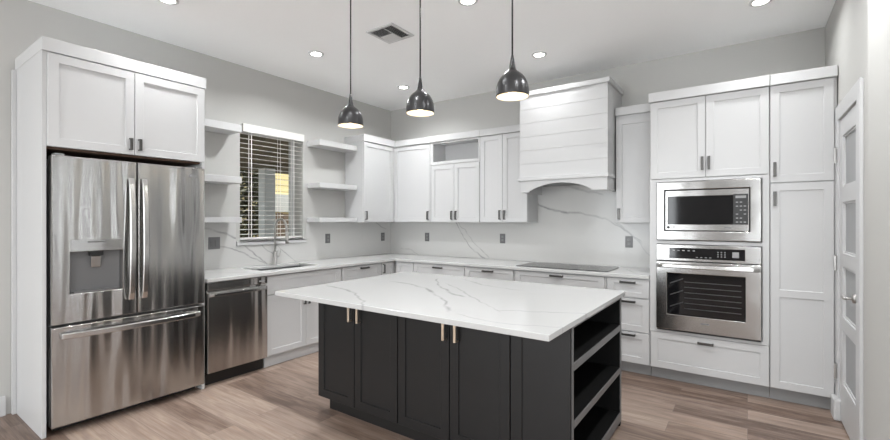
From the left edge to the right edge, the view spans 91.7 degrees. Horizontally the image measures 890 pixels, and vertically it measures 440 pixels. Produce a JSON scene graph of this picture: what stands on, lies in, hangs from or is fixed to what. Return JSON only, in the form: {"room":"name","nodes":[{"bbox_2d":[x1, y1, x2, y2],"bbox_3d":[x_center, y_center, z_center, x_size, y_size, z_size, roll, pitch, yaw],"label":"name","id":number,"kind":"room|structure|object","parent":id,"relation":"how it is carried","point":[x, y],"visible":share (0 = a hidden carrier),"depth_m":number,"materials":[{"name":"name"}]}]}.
{"room":"kitchen","nodes":[
{"label":"kitchen","id":0,"kind":"room"},
{"bbox_2d":[0,0,390,414],"bbox_3d":[-3.460,-0.115,2.948,0.250,3.050,9.260,0,0,35],"label":"wall","id":1,"kind":"structure","parent":0,"point":[234,93],"depth_m":4.39,"materials":[{"name":"grey paint"}]},
{"bbox_2d":[0,396,5,416],"bbox_3d":[-4.534,1.340,1.182,0.016,0.140,4.735,0,0,35],"label":"baseboard","id":2,"kind":"structure","parent":1,"relation":"attached to","point":[2,398],"depth_m":3.11,"materials":[{"name":"white paint"}]},
{"bbox_2d":[205,118,241,134],"bbox_3d":[-2.301,-0.917,4.175,0.238,0.070,0.570,0,0,35],"label":"floating shelf","id":3,"kind":"object","parent":1,"relation":"attached to","point":[215,126],"visible":0.51,"depth_m":4.21,"materials":[{"name":"grey paint"}]},
{"bbox_2d":[205,174,241,184],"bbox_3d":[-2.301,-0.399,4.175,0.238,0.066,0.570,0,0,35],"label":"floating shelf","id":4,"kind":"object","parent":1,"relation":"attached to","point":[209,178],"visible":0.51,"depth_m":4.21,"materials":[{"name":"grey paint"}]},
{"bbox_2d":[205,217,241,222],"bbox_3d":[-2.301,-0.002,4.175,0.238,0.057,0.570,0,0,35],"label":"floating shelf","id":5,"kind":"object","parent":1,"relation":"attached to","point":[207,219],"visible":0.51,"depth_m":4.19,"materials":[{"name":"grey paint"}]},
{"bbox_2d":[236,131,306,245],"bbox_3d":[-2.031,-0.368,4.950,0.263,1.283,0.870,0,0,35],"label":"window","id":6,"kind":"structure","parent":1,"relation":"in","point":[247,242],"depth_m":5.18,"materials":[{"name":"grey paint"}]},
{"bbox_2d":[240,123,303,239],"bbox_3d":[-1.955,-0.408,4.906,0.092,1.236,0.783,0,0,35],"label":"window blind","id":7,"kind":"object","parent":6,"relation":"attached to","point":[249,128],"visible":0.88,"depth_m":4.86,"materials":[{"name":"white plastic"}]},
{"bbox_2d":[205,222,390,269],"bbox_3d":[-1.683,0.263,5.256,0.012,0.464,3.037,0,0,35],"label":"backsplash","id":8,"kind":"structure","parent":1,"relation":"attached to","point":[347,239],"depth_m":5.28,"materials":[{"name":"stone"}]},
{"bbox_2d":[208,237,219,248],"bbox_3d":[-2.314,0.232,4.334,0.010,0.120,0.116,0,0,35],"label":"wall outlet","id":9,"kind":"object","parent":8,"relation":"attached to","point":[213,242],"visible":1,"depth_m":4.33,"materials":[{"name":"grey plastic"}]},
{"bbox_2d":[325,234,329,242],"bbox_3d":[-1.493,0.235,5.509,0.008,0.120,0.074,0,0,35],"label":"wall outlet","id":10,"kind":"object","parent":8,"relation":"attached to","point":[327,236],"visible":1,"depth_m":5.50,"materials":[{"name":"grey plastic"}]},
{"bbox_2d":[381,233,384,240],"bbox_3d":[-0.911,0.245,6.339,0.008,0.120,0.074,0,0,35],"label":"wall outlet","id":11,"kind":"object","parent":8,"relation":"attached to","point":[382,234],"visible":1,"depth_m":6.34,"materials":[{"name":"grey plastic"}]},
{"bbox_2d":[307,139,356,152],"bbox_3d":[-1.413,-0.928,5.442,0.238,0.067,0.605,0,0,35],"label":"floating shelf","id":12,"kind":"object","parent":1,"relation":"attached to","point":[318,143],"visible":1,"depth_m":5.33,"materials":[{"name":"grey paint"}]},
{"bbox_2d":[307,182,356,190],"bbox_3d":[-1.413,-0.418,5.442,0.238,0.060,0.605,0,0,35],"label":"floating shelf","id":13,"kind":"object","parent":1,"relation":"attached to","point":[319,185],"visible":1,"depth_m":5.32,"materials":[{"name":"grey paint"}]},
{"bbox_2d":[307,217,356,221],"bbox_3d":[-1.413,-0.002,5.442,0.238,0.057,0.605,0,0,35],"label":"floating shelf","id":14,"kind":"object","parent":1,"relation":"attached to","point":[316,219],"visible":1,"depth_m":5.26,"materials":[{"name":"grey paint"}]},
{"bbox_2d":[344,134,394,221],"bbox_3d":[-0.922,-0.537,6.016,0.381,1.135,0.912,0,0,35],"label":"upper cabinet","id":15,"kind":"object","parent":1,"relation":"attached to","point":[370,168],"visible":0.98,"depth_m":5.70,"materials":[{"name":"grey paint"}]},
{"bbox_2d":[0,351,849,439],"bbox_3d":[0.267,1.470,0.338,9.350,0.120,9.260,0,0,35],"label":"floor","id":16,"kind":"structure","parent":0,"point":[280,401],"depth_m":3.08,"materials":[{"name":"brown wood"}]},
{"bbox_2d":[11,36,205,438],"bbox_3d":[-2.565,0.115,3.368,0.725,2.590,1.045,0,0,35],"label":"tall cabinet","id":17,"kind":"object","parent":16,"relation":"on","point":[68,99],"visible":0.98,"depth_m":3.03,"materials":[{"name":"white paint"}]},
{"bbox_2d":[46,153,203,430],"bbox_3d":[-2.512,0.487,3.346,0.766,1.846,0.957,0,0,35],"label":"refrigerator","id":18,"kind":"object","parent":16,"relation":"on","point":[125,240],"visible":0.99,"depth_m":3.08,"materials":[{"name":"grey metal"}]},
{"bbox_2d":[205,276,266,385],"bbox_3d":[-2.089,0.971,4.036,0.668,0.878,0.552,0,0,35],"label":"dishwasher","id":19,"kind":"object","parent":16,"relation":"on","point":[235,310],"visible":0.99,"depth_m":3.83,"materials":[{"name":"silver metal"}]},
{"bbox_2d":[258,267,340,367],"bbox_3d":[-1.686,0.969,4.656,0.684,0.882,0.918,0,0,35],"label":"base cabinet","id":20,"kind":"object","parent":16,"relation":"on","point":[292,324],"visible":0.52,"depth_m":4.35,"materials":[{"name":"grey paint"}]},
{"bbox_2d":[340,263,380,280],"bbox_3d":[-1.234,0.969,5.302,0.684,0.882,0.652,0,0,35],"label":"base cabinet","id":21,"kind":"object","parent":16,"relation":"on","point":[367,270],"visible":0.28,"depth_m":5.10,"materials":[{"name":"grey paint"}]},
{"bbox_2d":[381,261,395,274],"bbox_3d":[-0.790,0.969,5.936,0.684,0.882,0.890,0,0,35],"label":"base cabinet","id":22,"kind":"object","parent":16,"relation":"on","point":[386,267],"visible":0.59,"depth_m":5.51,"materials":[{"name":"grey paint"}]},
{"bbox_2d":[205,253,649,282],"bbox_3d":[-0.179,0.511,4.203,3.682,0.030,3.036,0,0,35],"label":"countertop","id":23,"kind":"structure","parent":22,"relation":"on","point":[214,275],"depth_m":4.71,"materials":[{"name":"stone"}]},
{"bbox_2d":[272,218,288,264],"bbox_3d":[-1.796,0.237,4.777,0.273,0.517,0.102,0,0,35],"label":"faucet","id":24,"kind":"object","parent":23,"relation":"on","point":[275,256],"visible":1,"depth_m":4.80,"materials":[{"name":"grey metal"}]},
{"bbox_2d":[259,265,316,275],"bbox_3d":[-1.739,0.624,4.612,0.402,0.192,0.732,0,0,35],"label":"sink","id":25,"kind":"object","parent":23,"relation":"in","point":[298,265],"visible":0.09,"depth_m":4.73,"materials":[{"name":"silver metal"}]},
{"bbox_2d":[516,262,618,271],"bbox_3d":[1.288,0.493,4.572,0.956,0.006,0.452,0,0,35],"label":"cooktop","id":26,"kind":"object","parent":23,"relation":"in","point":[532,264],"visible":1,"depth_m":4.55,"materials":[{"name":"black glass"}]},
{"bbox_2d":[396,261,414,272],"bbox_3d":[-0.345,0.969,5.750,0.313,0.882,0.684,0,0,35],"label":"base cabinet","id":27,"kind":"object","parent":16,"relation":"on","point":[401,266],"visible":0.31,"depth_m":5.50,"materials":[{"name":"grey paint"}]},
{"bbox_2d":[414,262,465,276],"bbox_3d":[0.094,0.969,5.442,0.753,0.882,0.684,0,0,35],"label":"base cabinet","id":28,"kind":"object","parent":16,"relation":"on","point":[453,270],"visible":0.21,"depth_m":5.17,"materials":[{"name":"grey paint"}]},
{"bbox_2d":[318,298,620,439],"bbox_3d":[0.127,0.968,3.080,1.908,0.884,1.079,0,0,35],"label":"kitchen island","id":29,"kind":"object","parent":16,"relation":"on","point":[415,379],"visible":0.61,"depth_m":2.62,"materials":[{"name":"charcoal paint"},{"name":"white quartz"},{"name":"brass"}]},
{"bbox_2d":[275,272,624,341],"bbox_3d":[0.038,0.510,3.011,1.992,0.030,1.413,0,0,35],"label":"island countertop","id":30,"kind":"structure","parent":29,"relation":"on","point":[538,311],"depth_m":2.66,"materials":[{"name":"stone"}]},
{"bbox_2d":[574,320,618,361],"bbox_3d":[0.787,0.735,2.648,0.318,0.040,0.968,0,0,35],"label":"shelf","id":31,"kind":"object","parent":29,"relation":"attached to","point":[590,335],"depth_m":2.67,"materials":[{"name":"black wood"}]},
{"bbox_2d":[574,361,619,419],"bbox_3d":[0.787,1.025,2.648,0.318,0.038,0.968,0,0,35],"label":"shelf","id":32,"kind":"object","parent":29,"relation":"attached to","point":[592,379],"depth_m":2.69,"materials":[{"name":"black wood"}]},
{"bbox_2d":[574,406,619,439],"bbox_3d":[0.787,1.339,2.648,0.318,0.053,0.968,0,0,35],"label":"shelf","id":33,"kind":"object","parent":29,"relation":"attached to","point":[600,422],"depth_m":2.79,"materials":[{"name":"black wood"}]},
{"bbox_2d":[586,300,620,425],"bbox_3d":[0.784,0.968,2.654,0.329,0.884,1.023,0,0,35],"label":"shelf","id":34,"kind":"object","parent":29,"relation":"attached to","point":[603,328],"depth_m":2.93,"materials":[{"name":"black wood"}]},
{"bbox_2d":[465,266,514,280],"bbox_3d":[0.661,0.969,5.045,0.625,0.882,0.684,0,0,35],"label":"base cabinet","id":35,"kind":"object","parent":16,"relation":"on","point":[476,272],"visible":0.23,"depth_m":4.78,"materials":[{"name":"grey paint"}]},
{"bbox_2d":[515,270,606,288],"bbox_3d":[1.306,0.969,4.593,0.945,0.882,0.684,0,0,35],"label":"base cabinet","id":36,"kind":"object","parent":16,"relation":"on","point":[566,279],"visible":0.18,"depth_m":4.31,"materials":[{"name":"grey paint"}]},
{"bbox_2d":[607,276,650,374],"bbox_3d":[1.849,0.969,4.214,0.373,0.882,0.684,0,0,35],"label":"base cabinet","id":37,"kind":"object","parent":16,"relation":"on","point":[635,304],"visible":0.67,"depth_m":3.93,"materials":[{"name":"grey paint"}]},
{"bbox_2d":[649,75,769,397],"bbox_3d":[2.350,0.144,3.862,0.860,2.532,0.684,0,0,35],"label":"tall cabinet","id":38,"kind":"object","parent":16,"relation":"on","point":[717,131],"visible":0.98,"depth_m":3.59,"materials":[{"name":"grey paint"}]},
{"bbox_2d":[656,244,761,341],"bbox_3d":[2.315,0.585,3.799,0.745,0.746,0.640,0,0,35],"label":"wall oven","id":39,"kind":"object","parent":38,"relation":"in","point":[710,290],"visible":1,"depth_m":3.56,"materials":[{"name":"silver metal"}]},
{"bbox_2d":[657,178,761,241],"bbox_3d":[2.297,-0.078,3.773,0.745,0.500,0.464,0,0,35],"label":"microwave","id":40,"kind":"object","parent":38,"relation":"in","point":[730,209],"visible":1,"depth_m":3.57,"materials":[{"name":"silver metal"}]},
{"bbox_2d":[769,65,837,409],"bbox_3d":[2.866,0.144,3.502,0.392,2.532,0.684,0,0,35],"label":"pantry cabinet","id":41,"kind":"object","parent":16,"relation":"on","point":[802,103],"visible":0.95,"depth_m":3.25,"materials":[{"name":"grey paint"}]},
{"bbox_2d":[29,0,835,110],"bbox_3d":[0.267,-1.700,0.338,9.350,0.120,9.260,0,0,35],"label":"ceiling","id":42,"kind":"structure","parent":0,"point":[466,50],"depth_m":3.78,"materials":[{"name":"white paint"}]},
{"bbox_2d":[158,0,178,4],"bbox_3d":[-2.062,-1.635,3.210,0.150,0.010,0.150,0,0,35],"label":"recessed light","id":43,"kind":"object","parent":42,"relation":"in","point":[170,2],"visible":1,"depth_m":3.23,"materials":[{"name":"grey paint"}]},
{"bbox_2d":[308,51,323,56],"bbox_3d":[-1.269,-1.635,4.254,0.150,0.010,0.150,0,0,35],"label":"recessed light","id":44,"kind":"object","parent":42,"relation":"in","point":[312,53],"visible":1,"depth_m":4.24,"materials":[{"name":"white plastic"}]},
{"bbox_2d":[338,0,362,128],"bbox_3d":[-0.677,-1.157,3.099,0.180,0.964,0.180,0,0,35],"label":"pendant light","id":45,"kind":"object","parent":42,"relation":"hanging from","point":[349,116],"visible":1,"depth_m":3.06,"materials":[{"name":"dark gunmetal metal"},{"name":"black plastic"}]},
{"bbox_2d":[366,22,413,43],"bbox_3d":[-0.479,-1.634,3.791,0.300,0.012,0.300,0,0,35],"label":"ceiling vent","id":46,"kind":"object","parent":42,"relation":"in","point":[389,33],"visible":1,"depth_m":3.78,"materials":[{"name":"white metal"}]},
{"bbox_2d":[398,85,409,88],"bbox_3d":[-0.510,-1.635,5.326,0.150,0.010,0.150,0,0,35],"label":"recessed light","id":47,"kind":"object","parent":42,"relation":"in","point":[399,86],"visible":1,"depth_m":5.32,"materials":[{"name":"grey paint"}]},
{"bbox_2d":[406,0,433,116],"bbox_3d":[-0.157,-1.157,2.735,0.180,0.964,0.180,0,0,35],"label":"pendant light","id":48,"kind":"object","parent":42,"relation":"hanging from","point":[420,103],"visible":1,"depth_m":2.69,"materials":[{"name":"grey metal"}]},
{"bbox_2d":[458,0,477,5],"bbox_3d":[0.171,-1.635,3.225,0.150,0.010,0.150,0,0,35],"label":"recessed light","id":49,"kind":"object","parent":42,"relation":"in","point":[462,2],"visible":1,"depth_m":3.25,"materials":[{"name":"white plastic"}]},
{"bbox_2d":[496,0,528,100],"bbox_3d":[0.369,-1.157,2.366,0.180,0.964,0.180,0,0,35],"label":"pendant light","id":50,"kind":"object","parent":42,"relation":"hanging from","point":[512,85],"visible":1,"depth_m":2.32,"materials":[{"name":"grey metal"}]},
{"bbox_2d":[532,51,546,57],"bbox_3d":[0.933,-1.635,4.279,0.150,0.010,0.150,0,0,35],"label":"recessed light","id":51,"kind":"object","parent":42,"relation":"in","point":[540,54],"visible":1,"depth_m":4.27,"materials":[{"name":"white plastic"}]},
{"bbox_2d":[748,0,771,6],"bbox_3d":[2.366,-1.635,3.239,0.150,0.010,0.150,0,0,35],"label":"recessed light","id":52,"kind":"object","parent":42,"relation":"in","point":[754,3],"visible":1,"depth_m":3.25,"materials":[{"name":"white plastic"}]},
{"bbox_2d":[391,27,824,140],"bbox_3d":[2.968,-0.115,3.977,9.100,3.050,0.200,0,0,35],"label":"wall","id":53,"kind":"structure","parent":0,"point":[803,50],"depth_m":4.41,"materials":[{"name":"grey paint"}]},
{"bbox_2d":[393,137,429,221],"bbox_3d":[-0.381,-0.532,5.984,0.636,1.125,0.326,0,0,35],"label":"upper cabinet","id":54,"kind":"object","parent":53,"relation":"attached to","point":[412,156],"visible":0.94,"depth_m":5.88,"materials":[{"name":"grey paint"}]},
{"bbox_2d":[430,130,479,221],"bbox_3d":[0.190,-0.532,5.584,0.754,1.125,0.326,0,0,35],"label":"upper cabinet","id":55,"kind":"object","parent":53,"relation":"attached to","point":[455,157],"visible":0.95,"depth_m":5.51,"materials":[{"name":"grey paint"}]},
{"bbox_2d":[479,124,537,222],"bbox_3d":[0.756,-0.532,5.188,0.623,1.125,0.326,0,0,35],"label":"upper cabinet","id":56,"kind":"object","parent":53,"relation":"attached to","point":[502,200],"visible":0.83,"depth_m":5.07,"materials":[{"name":"grey paint"}]},
{"bbox_2d":[391,185,649,267],"bbox_3d":[0.694,-0.007,5.439,3.670,1.006,0.012,0,0,35],"label":"backsplash","id":57,"kind":"structure","parent":53,"relation":"attached to","point":[577,224],"depth_m":5.03,"materials":[{"name":"stone"}]},
{"bbox_2d":[425,233,428,240],"bbox_3d":[-0.253,0.240,6.089,0.074,0.120,0.008,0,0,35],"label":"wall outlet","id":58,"kind":"object","parent":57,"relation":"attached to","point":[426,234],"visible":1,"depth_m":6.09,"materials":[{"name":"grey plastic"}]},
{"bbox_2d":[500,234,504,242],"bbox_3d":[0.720,0.232,5.408,0.074,0.120,0.008,0,0,35],"label":"wall outlet","id":59,"kind":"object","parent":57,"relation":"attached to","point":[502,236],"visible":1,"depth_m":5.41,"materials":[{"name":"grey plastic"}]},
{"bbox_2d":[625,236,632,247],"bbox_3d":[1.940,0.230,4.554,0.074,0.120,0.008,0,0,35],"label":"wall outlet","id":60,"kind":"object","parent":57,"relation":"attached to","point":[628,239],"visible":1,"depth_m":4.55,"materials":[{"name":"grey plastic"}]},
{"bbox_2d":[517,76,622,194],"bbox_3d":[1.337,-0.834,4.631,0.966,1.078,0.569,0,0,35],"label":"range hood","id":61,"kind":"object","parent":53,"relation":"attached to","point":[568,131],"visible":0.93,"depth_m":4.38,"materials":[{"name":"grey paint"}]},
{"bbox_2d":[615,103,649,222],"bbox_3d":[1.947,-0.547,4.354,0.372,1.155,0.326,0,0,35],"label":"upper cabinet","id":62,"kind":"object","parent":53,"relation":"attached to","point":[632,122],"visible":0.73,"depth_m":4.26,"materials":[{"name":"grey paint"}]},
{"bbox_2d":[825,0,867,439],"bbox_3d":[2.734,0.385,2.841,0.140,4.050,1.930,0,0,35],"label":"wall","id":63,"kind":"structure","parent":0,"point":[846,28],"depth_m":2.64,"materials":[{"name":"grey paint"}]},
{"bbox_2d":[831,77,863,439],"bbox_3d":[2.592,0.300,2.797,0.102,2.220,0.825,0,0,35],"label":"door","id":64,"kind":"structure","parent":63,"relation":"in","point":[847,403],"depth_m":2.79,"materials":[{"name":"grey paint"}]},
{"bbox_2d":[868,0,889,439],"bbox_3d":[1.991,-0.115,1.829,0.195,3.050,0.580,0,0,35],"label":"wall","id":65,"kind":"structure","parent":0,"point":[878,10],"depth_m":1.95,"materials":[{"name":"grey paint"}]},
{"label":"outside","id":66,"kind":"structure","parent":0,"visible":0},
{"bbox_3d":[-4.201,1.610,10.266,9.340,0.200,16.000,0,0,35],"label":"ground","id":67,"kind":"structure","parent":66,"visible":0},
{"bbox_2d":[240,170,258,237],"bbox_3d":[-4.501,-0.166,9.865,1.058,3.356,1.001,0,0,35],"label":"shrub","id":68,"kind":"object","parent":67,"relation":"on","point":[255,190],"visible":0.16,"depth_m":9.69,"materials":[{"name":"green plant"}]},
{"bbox_2d":[240,172,288,236],"bbox_3d":[-3.455,-1.190,15.115,3.800,5.400,8.800,0,0,35],"label":"house","id":69,"kind":"structure","parent":67,"relation":"on","point":[283,198],"depth_m":11.32,"materials":[{"name":"yellow"}]},
{"bbox_2d":[259,168,274,236],"bbox_3d":[-3.075,0.312,7.464,0.200,2.395,0.200,0,0,35],"label":"patio post","id":70,"kind":"object","parent":67,"relation":"on","point":[266,206],"visible":0.4,"depth_m":7.38,"materials":[{"name":"white paint"}]},
{"bbox_2d":[275,213,288,235],"bbox_3d":[-2.561,0.665,11.369,0.062,1.650,4.788,0,0,35],"label":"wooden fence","id":71,"kind":"object","parent":67,"relation":"on","point":[286,218],"visible":0.02,"depth_m":9.72,"materials":[{"name":"brown wood"}]},
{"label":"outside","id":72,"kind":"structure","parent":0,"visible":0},
{"bbox_2d":[240,134,288,173],"bbox_3d":[-2.641,-1.020,6.732,2.450,0.280,8.000,0,0,35],"label":"roof","id":73,"kind":"structure","parent":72,"point":[255,157],"depth_m":6.63,"materials":[{"name":"brown paint"}]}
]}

